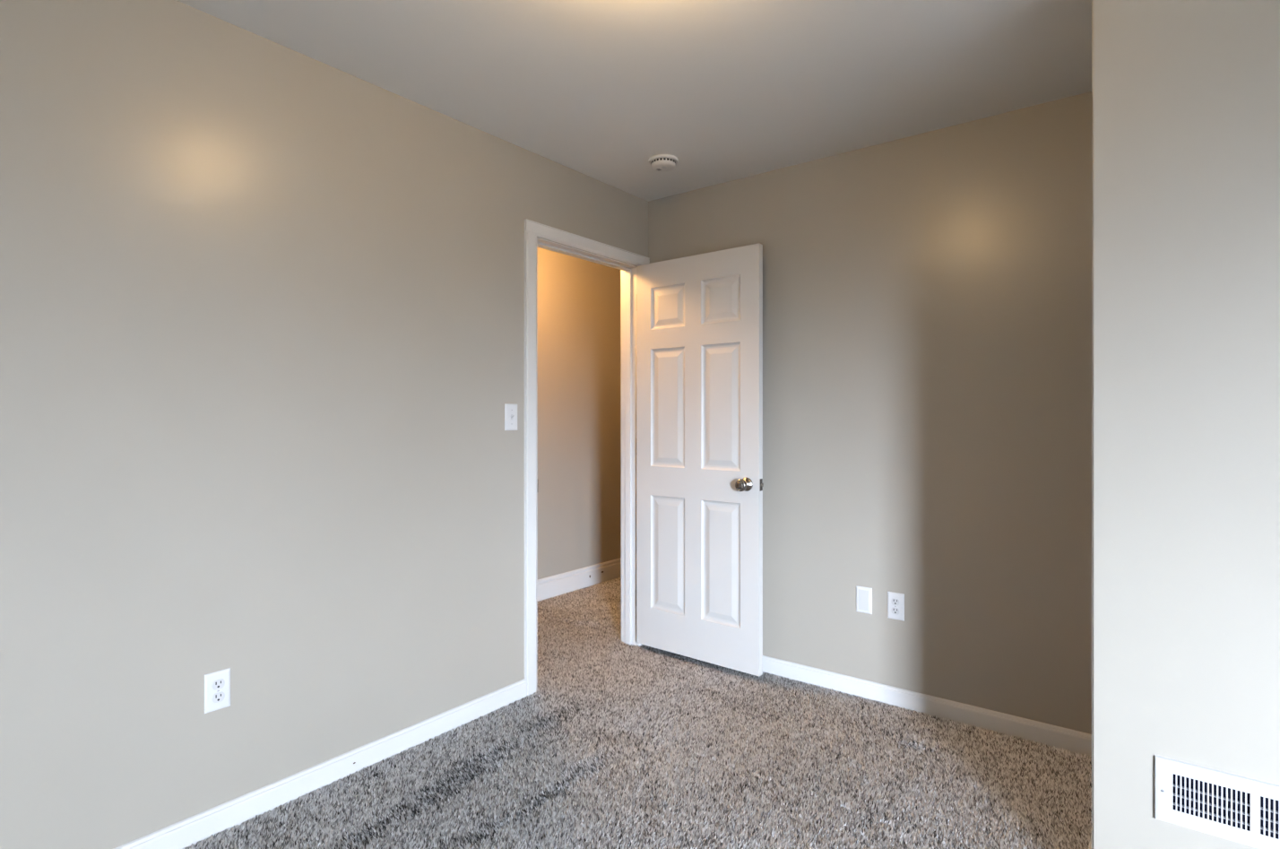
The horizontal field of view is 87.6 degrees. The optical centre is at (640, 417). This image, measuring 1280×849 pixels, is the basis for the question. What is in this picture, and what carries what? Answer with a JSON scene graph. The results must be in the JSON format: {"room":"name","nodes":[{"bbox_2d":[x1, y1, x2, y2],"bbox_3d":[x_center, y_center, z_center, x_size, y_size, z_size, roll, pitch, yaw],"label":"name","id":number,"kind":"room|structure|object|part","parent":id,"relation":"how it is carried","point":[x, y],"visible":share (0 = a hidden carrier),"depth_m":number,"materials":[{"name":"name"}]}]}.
{"room":"empty bedroom","nodes":[
{"label":"empty bedroom","id":0,"kind":"room"},
{"bbox_2d":[0,0,648,848],"bbox_3d":[-1.790,0.030,1.418,0.112,2.460,6.055,0,0,38],"label":"wall","id":1,"kind":"structure","parent":0,"point":[262,299],"depth_m":2.04,"materials":[{"name":"beige paint"}]},
{"bbox_2d":[204,667,230,713],"bbox_3d":[-1.265,0.818,1.999,0.008,0.115,0.070,0,0,38],"label":"wall outlet","id":2,"kind":"object","parent":1,"relation":"attached to","point":[217,684],"visible":1,"depth_m":2.00,"materials":[{"name":"white plastic"}]},
{"bbox_2d":[211,691,224,703],"bbox_3d":[-1.263,0.838,1.997,0.003,0.028,0.034,0,0,38],"label":"receptacle","id":3,"kind":"object","parent":2,"relation":"attached to","point":[217,697],"depth_m":2.00,"materials":[{"name":"white plastic"}]},
{"bbox_2d":[211,678,224,690],"bbox_3d":[-1.263,0.798,1.997,0.003,0.028,0.034,0,0,38],"label":"receptacle","id":4,"kind":"object","parent":2,"relation":"attached to","point":[217,684],"depth_m":2.00,"materials":[{"name":"white plastic"}]},
{"bbox_2d":[113,678,526,848],"bbox_3d":[-2.051,1.208,0.976,0.015,0.088,5.037,0,0,38],"label":"baseboard","id":5,"kind":"structure","parent":1,"relation":"attached to","point":[180,834],"depth_m":2.22,"materials":[{"name":"white paint"}]},
{"bbox_2d":[504,403,517,430],"bbox_3d":[-0.556,-0.003,2.907,0.018,0.115,0.070,0,0,38],"label":"light switch","id":6,"kind":"object","parent":1,"relation":"attached to","point":[510,410],"visible":1,"depth_m":2.90,"materials":[{"name":"white plastic"}]},
{"bbox_2d":[524,218,649,697],"bbox_3d":[-0.281,0.183,3.370,0.140,2.134,0.916,0,0,38],"label":"door frame","id":7,"kind":"structure","parent":1,"relation":"attached to","point":[532,229],"depth_m":3.27,"materials":[{"name":"white paint"}]},
{"bbox_2d":[636,242,763,675],"bbox_3d":[0.279,0.197,3.366,0.764,2.026,0.172,0,0,39],"label":"door","id":8,"kind":"structure","parent":7,"relation":"attached to","point":[699,317],"depth_m":3.32,"materials":[{"name":"white paint"}]},
{"bbox_3d":[0.478,0.315,3.126,0.059,0.059,0.048,0,0,39],"label":"knob","id":9,"kind":"part","parent":8,"relation":"part of","materials":[{"name":"silver metal"}]},
{"bbox_2d":[537,247,620,579],"bbox_3d":[-0.946,0.030,4.270,0.100,2.460,4.400,0,0,38],"label":"wall","id":10,"kind":"structure","parent":0,"point":[579,299],"depth_m":4.81,"materials":[{"name":"beige paint"}]},
{"bbox_2d":[537,558,620,601],"bbox_3d":[-0.900,1.174,4.235,0.016,0.156,4.400,0,0,38],"label":"baseboard","id":11,"kind":"structure","parent":10,"relation":"attached to","point":[570,581],"depth_m":4.81,"materials":[{"name":"white paint"}]},
{"bbox_2d":[176,0,1091,201],"bbox_3d":[1.375,-1.260,0.201,8.750,0.120,8.240,0,0,38],"label":"ceiling","id":12,"kind":"structure","parent":0,"point":[731,90],"depth_m":2.27,"materials":[{"name":"paint"}]},
{"bbox_2d":[648,154,678,172],"bbox_3d":[0.109,-1.178,3.101,0.138,0.044,0.138,0,0,38],"label":"smoke detector","id":13,"kind":"object","parent":12,"relation":"attached to","point":[659,162],"visible":1,"depth_m":3.06,"materials":[{"name":"plastic"}]},
{"bbox_2d":[188,590,1091,848],"bbox_3d":[1.375,1.323,0.201,8.750,0.154,8.240,0,0,38],"label":"floor","id":14,"kind":"structure","parent":0,"point":[576,591],"depth_m":2.17,"materials":[{"name":"grey carpet"}]},
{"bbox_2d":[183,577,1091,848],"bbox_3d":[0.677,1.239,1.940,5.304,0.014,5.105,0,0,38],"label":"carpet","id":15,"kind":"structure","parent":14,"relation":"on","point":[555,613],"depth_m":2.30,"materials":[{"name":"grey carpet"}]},
{"bbox_2d":[648,91,1091,734],"bbox_3d":[3.061,0.030,1.432,7.547,2.460,0.100,0,0,38],"label":"wall","id":16,"kind":"structure","parent":0,"point":[927,297],"depth_m":2.80,"materials":[{"name":"beige paint"}]},
{"bbox_2d":[856,585,872,614],"bbox_3d":[0.994,0.809,2.962,0.070,0.115,0.007,0,0,38],"label":"blank plate","id":17,"kind":"object","parent":16,"relation":"attached to","point":[863,594],"visible":1,"depth_m":2.96,"materials":[{"name":"white plastic"}]},
{"bbox_2d":[887,591,904,621],"bbox_3d":[1.103,0.813,2.877,0.070,0.115,0.008,0,0,38],"label":"wall outlet","id":18,"kind":"object","parent":16,"relation":"attached to","point":[895,601],"visible":1,"depth_m":2.88,"materials":[{"name":"white plastic"}]},
{"bbox_2d":[890,606,899,614],"bbox_3d":[1.101,0.833,2.876,0.034,0.028,0.003,0,0,38],"label":"receptacle","id":19,"kind":"object","parent":18,"relation":"attached to","point":[895,610],"depth_m":2.88,"materials":[{"name":"white plastic"}]},
{"bbox_2d":[890,597,899,605],"bbox_3d":[1.101,0.793,2.876,0.034,0.028,0.003,0,0,38],"label":"receptacle","id":20,"kind":"object","parent":18,"relation":"attached to","point":[894,601],"depth_m":2.88,"materials":[{"name":"white plastic"}]},
{"bbox_2d":[762,655,1091,757],"bbox_3d":[0.870,1.208,3.053,2.097,0.088,0.014,0,0,38],"label":"baseboard","id":21,"kind":"structure","parent":16,"relation":"attached to","point":[1073,740],"depth_m":2.76,"materials":[{"name":"white paint"}]},
{"bbox_2d":[1091,0,1279,848],"bbox_3d":[3.545,0.030,0.442,5.330,2.460,0.875,0,0,38],"label":"wall","id":22,"kind":"structure","parent":0,"point":[1186,93],"depth_m":1.62,"materials":[{"name":"beige paint"}]},
{"bbox_2d":[1154,754,1279,848],"bbox_3d":[1.412,0.910,1.531,0.366,0.156,0.010,0,0,38],"label":"air vent","id":23,"kind":"object","parent":22,"relation":"in","point":[1238,808],"visible":1,"depth_m":1.57,"materials":[{"name":"white metal"}]},
{"bbox_3d":[1.413,0.893,1.532,0.295,0.004,0.005,0,0,38],"label":"damper blade","id":24,"kind":"part","parent":23,"relation":"part of","materials":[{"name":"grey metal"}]},
{"bbox_3d":[1.413,0.915,1.532,0.295,0.004,0.005,0,0,38],"label":"damper blade","id":25,"kind":"part","parent":23,"relation":"part of","materials":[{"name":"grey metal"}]},
{"bbox_3d":[1.413,0.938,1.532,0.295,0.004,0.005,0,0,38],"label":"damper blade","id":26,"kind":"part","parent":23,"relation":"part of","materials":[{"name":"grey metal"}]}
]}

